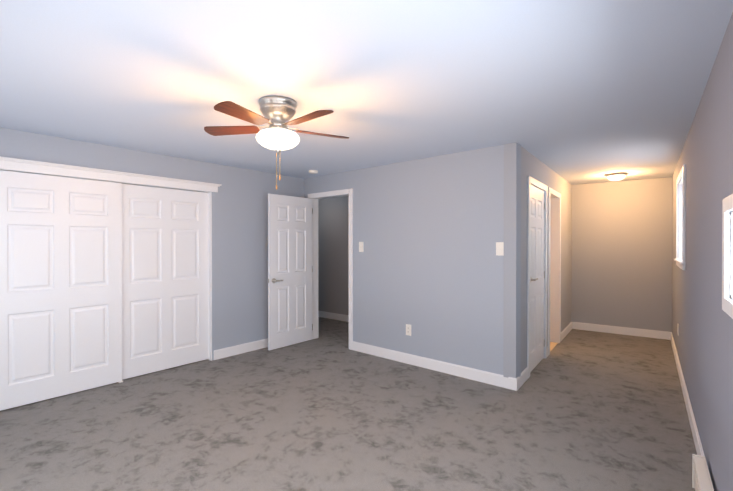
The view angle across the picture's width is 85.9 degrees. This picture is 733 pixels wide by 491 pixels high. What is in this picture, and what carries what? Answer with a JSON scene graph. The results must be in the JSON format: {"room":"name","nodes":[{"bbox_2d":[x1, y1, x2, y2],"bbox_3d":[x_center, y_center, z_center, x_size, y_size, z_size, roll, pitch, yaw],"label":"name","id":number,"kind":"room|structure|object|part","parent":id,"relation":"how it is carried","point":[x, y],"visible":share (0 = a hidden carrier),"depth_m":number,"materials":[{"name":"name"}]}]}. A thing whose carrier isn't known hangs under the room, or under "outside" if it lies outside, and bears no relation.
{"room":"empty bedroom","nodes":[
{"label":"empty bedroom","id":0,"kind":"room"},
{"bbox_2d":[0,127,303,359],"bbox_3d":[-2.443,0.202,4.187,0.120,2.400,4.861,0,0,39],"label":"wall","id":1,"kind":"structure","parent":0,"point":[239,256],"depth_m":4.94,"materials":[{"name":"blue paint"}]},
{"bbox_2d":[0,170,121,410],"bbox_3d":[-2.836,0.378,3.660,0.035,2.030,1.000,0,0,39],"label":"closet door","id":2,"kind":"structure","parent":1,"relation":"in","point":[60,286],"depth_m":3.63,"materials":[{"name":"white wood"}]},
{"bbox_2d":[0,156,221,360],"bbox_3d":[-2.592,0.330,3.964,0.172,2.148,2.385,0,0,39],"label":"trim","id":3,"kind":"structure","parent":1,"relation":"attached to","point":[33,167],"depth_m":4.04,"materials":[{"name":"white wood"}]},
{"bbox_2d":[122,184,208,379],"bbox_3d":[-2.261,0.374,4.437,0.035,2.030,1.000,0,0,39],"label":"closet door","id":4,"kind":"structure","parent":1,"relation":"in","point":[165,302],"depth_m":4.40,"materials":[{"name":"white wood"}]},
{"bbox_2d":[214,338,267,359],"bbox_3d":[-1.399,1.338,5.374,0.014,0.117,1.470,0,0,39],"label":"baseboard","id":5,"kind":"structure","parent":1,"relation":"attached to","point":[238,349],"depth_m":5.08,"materials":[{"name":"white wood"}]},
{"bbox_2d":[318,196,348,314],"bbox_3d":[-0.644,0.185,7.498,3.650,2.400,0.120,0,0,40],"label":"wall","id":6,"kind":"structure","parent":0,"point":[333,255],"depth_m":7.40,"materials":[{"name":"paint"}]},
{"bbox_2d":[318,311,348,321],"bbox_3d":[-0.688,1.327,7.453,3.650,0.117,0.014,0,0,40],"label":"baseboard","id":7,"kind":"structure","parent":6,"relation":"attached to","point":[334,316],"depth_m":7.37,"materials":[{"name":"white wood"}]},
{"bbox_2d":[0,317,696,490],"bbox_3d":[-0.185,1.449,4.907,10.500,0.100,10.620,0,0,40],"label":"floor carpet","id":8,"kind":"object","parent":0,"point":[328,409],"visible":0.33,"depth_m":3.05,"materials":[{"name":"grey carpet"}]},
{"bbox_2d":[0,0,732,184],"bbox_3d":[-0.185,-1.051,4.894,10.500,0.100,10.620,0,0,40],"label":"ceiling","id":9,"kind":"structure","parent":0,"point":[574,92],"depth_m":2.30,"materials":[{"name":"white paint"}]},
{"bbox_2d":[204,96,348,189],"bbox_3d":[-0.592,-0.688,2.698,1.001,0.603,1.026,0,0,40],"label":"fan","id":10,"kind":"object","parent":9,"relation":"hanging from","point":[277,135],"visible":1,"depth_m":2.63,"materials":[{"name":"brown wood"}]},
{"bbox_3d":[-0.945,-0.810,2.772,0.397,0.006,0.132,0,-11,8],"label":"blade","id":11,"kind":"part","parent":10,"relation":"part of","materials":[{"name":"brown wood"}]},
{"bbox_3d":[-0.759,-0.808,2.423,0.132,0.006,0.397,-12,-5,25],"label":"blade","id":12,"kind":"part","parent":10,"relation":"part of","materials":[{"name":"brown wood"}]},
{"bbox_3d":[-0.612,-0.728,2.726,0.296,0.123,0.296,0,0,40],"label":"lamp shade","id":13,"kind":"part","parent":10,"relation":"part of","materials":[{"name":"white glass"}]},
{"bbox_3d":[-0.369,-0.809,2.493,0.397,0.006,0.132,0,11,44],"label":"blade","id":14,"kind":"part","parent":10,"relation":"part of","materials":[{"name":"brown wood"}]},
{"bbox_3d":[-0.315,-0.811,2.884,0.397,0.006,0.132,0,11,-28],"label":"blade","id":15,"kind":"part","parent":10,"relation":"part of","materials":[{"name":"brown wood"}]},
{"bbox_2d":[309,170,317,173],"bbox_3d":[-0.715,-0.985,5.290,0.128,0.037,0.128,0,0,40],"label":"smoke detector","id":16,"kind":"object","parent":9,"relation":"attached to","point":[313,171],"visible":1,"depth_m":5.24,"materials":[{"name":"white plastic"}]},
{"bbox_2d":[606,173,626,180],"bbox_3d":[3.521,-0.959,5.552,0.260,0.092,0.260,0,0,40],"label":"ceiling light","id":17,"kind":"object","parent":9,"relation":"in","point":[615,176],"visible":1,"depth_m":5.48,"materials":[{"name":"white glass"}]},
{"bbox_3d":[3.521,-0.945,5.552,0.228,0.064,0.228,0,0,40],"label":"globe","id":18,"kind":"part","parent":17,"relation":"part of"},
{"bbox_2d":[304,143,520,377],"bbox_3d":[0.250,0.198,4.964,3.322,2.400,0.120,0,0,42],"label":"wall","id":19,"kind":"structure","parent":0,"point":[428,264],"depth_m":4.42,"materials":[{"name":"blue paint"}]},
{"bbox_2d":[268,194,312,349],"bbox_3d":[-1.050,0.349,5.503,0.157,2.070,0.776,0,0,39],"label":"entry door","id":20,"kind":"structure","parent":19,"relation":"in","point":[290,268],"depth_m":5.45,"materials":[{"name":"white wood"}]},
{"bbox_2d":[308,188,352,349],"bbox_3d":[-0.483,0.315,5.617,0.920,2.160,0.156,0,0,42],"label":"door frame","id":21,"kind":"structure","parent":19,"relation":"attached to","point":[314,197],"depth_m":5.80,"materials":[{"name":"white wood"}]},
{"bbox_2d":[359,242,363,251],"bbox_3d":[-0.072,0.017,5.159,0.080,0.132,0.016,0,0,42],"label":"light switch","id":22,"kind":"object","parent":19,"relation":"attached to","point":[361,246],"visible":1,"depth_m":5.16,"materials":[{"name":"white plastic"}]},
{"bbox_2d":[406,324,410,335],"bbox_3d":[0.497,1.000,4.661,0.080,0.132,0.010,0,0,42],"label":"electrical outlet","id":23,"kind":"object","parent":19,"relation":"attached to","point":[408,329],"visible":1,"depth_m":4.66,"materials":[{"name":"white plastic"}]},
{"bbox_2d":[352,341,516,390],"bbox_3d":[0.636,1.342,4.536,2.196,0.117,0.014,0,0,42],"label":"baseboard","id":24,"kind":"structure","parent":19,"relation":"attached to","point":[499,380],"depth_m":4.36,"materials":[{"name":"white wood"}]},
{"bbox_2d":[496,242,503,255],"bbox_3d":[1.324,0.034,3.915,0.080,0.132,0.016,0,0,42],"label":"light switch","id":25,"kind":"object","parent":19,"relation":"attached to","point":[499,248],"visible":1,"depth_m":3.91,"materials":[{"name":"white plastic"}]},
{"bbox_2d":[503,143,571,377],"bbox_3d":[2.425,0.197,5.281,0.120,2.400,3.520,0,0,36],"label":"wall","id":26,"kind":"structure","parent":0,"point":[532,166],"depth_m":4.03,"materials":[{"name":"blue paint"}]},
{"bbox_2d":[516,367,527,389],"bbox_3d":[1.577,1.345,3.986,0.014,0.117,0.444,0,0,36],"label":"baseboard","id":27,"kind":"structure","parent":26,"relation":"attached to","point":[522,378],"depth_m":3.96,"materials":[{"name":"white wood"}]},
{"bbox_2d":[527,176,547,377],"bbox_3d":[1.922,0.330,4.578,0.156,2.140,0.930,0,0,36],"label":"door frame","id":28,"kind":"structure","parent":26,"relation":"attached to","point":[537,184],"depth_m":4.20,"materials":[{"name":"white wood"}]},
{"bbox_2d":[530,185,544,371],"bbox_3d":[1.954,0.361,4.560,0.157,2.054,0.794,0,0,36],"label":"closet door","id":29,"kind":"structure","parent":26,"relation":"in","point":[537,342],"depth_m":4.57,"materials":[{"name":"white wood"}]},
{"bbox_2d":[548,187,560,354],"bbox_3d":[2.495,0.326,5.379,0.156,2.140,0.820,0,0,36],"label":"door frame","id":30,"kind":"structure","parent":26,"relation":"attached to","point":[554,265],"depth_m":5.64,"materials":[{"name":"white wood"}]},
{"bbox_2d":[561,322,571,340],"bbox_3d":[3.111,1.334,6.130,0.014,0.117,1.110,0,0,36],"label":"baseboard","id":31,"kind":"structure","parent":26,"relation":"attached to","point":[566,330],"depth_m":6.10,"materials":[{"name":"white wood"}]},
{"bbox_2d":[550,342,557,350],"bbox_3d":[2.060,1.390,6.139,1.695,0.004,1.720,0,0,36],"label":"floor","id":32,"kind":"structure","parent":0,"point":[553,345],"depth_m":5.51,"materials":[{"name":"beige"}]},
{"bbox_2d":[571,177,671,331],"bbox_3d":[4.003,0.192,6.243,1.566,2.400,0.120,0,0,36],"label":"wall","id":33,"kind":"structure","parent":0,"point":[621,253],"depth_m":6.16,"materials":[{"name":"beige paint"}]},
{"bbox_2d":[572,322,670,339],"bbox_3d":[3.964,1.333,6.194,1.326,0.117,0.014,0,0,36],"label":"baseboard","id":34,"kind":"structure","parent":33,"relation":"attached to","point":[625,331],"depth_m":6.15,"materials":[{"name":"white wood"}]},
{"bbox_2d":[672,13,732,490],"bbox_3d":[2.213,0.211,2.499,0.120,2.400,8.292,0,0,36],"label":"wall","id":35,"kind":"structure","parent":0,"point":[703,341],"depth_m":2.27,"materials":[{"name":"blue paint"}]},
{"bbox_2d":[674,164,685,269],"bbox_3d":[3.358,-0.267,4.132,0.160,1.000,1.140,0,0,36],"label":"window","id":36,"kind":"structure","parent":35,"relation":"in","point":[680,259],"depth_m":4.52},
{"bbox_2d":[671,332,704,456],"bbox_3d":[2.159,1.353,2.544,0.014,0.117,8.052,0,0,36],"label":"baseboard","id":37,"kind":"structure","parent":35,"relation":"attached to","point":[697,441],"depth_m":3.23,"materials":[{"name":"white wood"}]},
{"bbox_2d":[692,454,713,490],"bbox_3d":[1.393,1.319,1.537,0.058,0.195,1.844,0,0,36],"label":"baseboard heater","id":38,"kind":"object","parent":35,"relation":"attached to","point":[701,479],"visible":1,"depth_m":2.14,"materials":[{"name":"metal"}]},
{"bbox_2d":[722,194,732,318],"bbox_3d":[1.405,0.042,1.384,0.140,0.490,0.795,0,0,36],"label":"window","id":39,"kind":"structure","parent":35,"relation":"in","point":[727,260],"depth_m":1.69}
]}

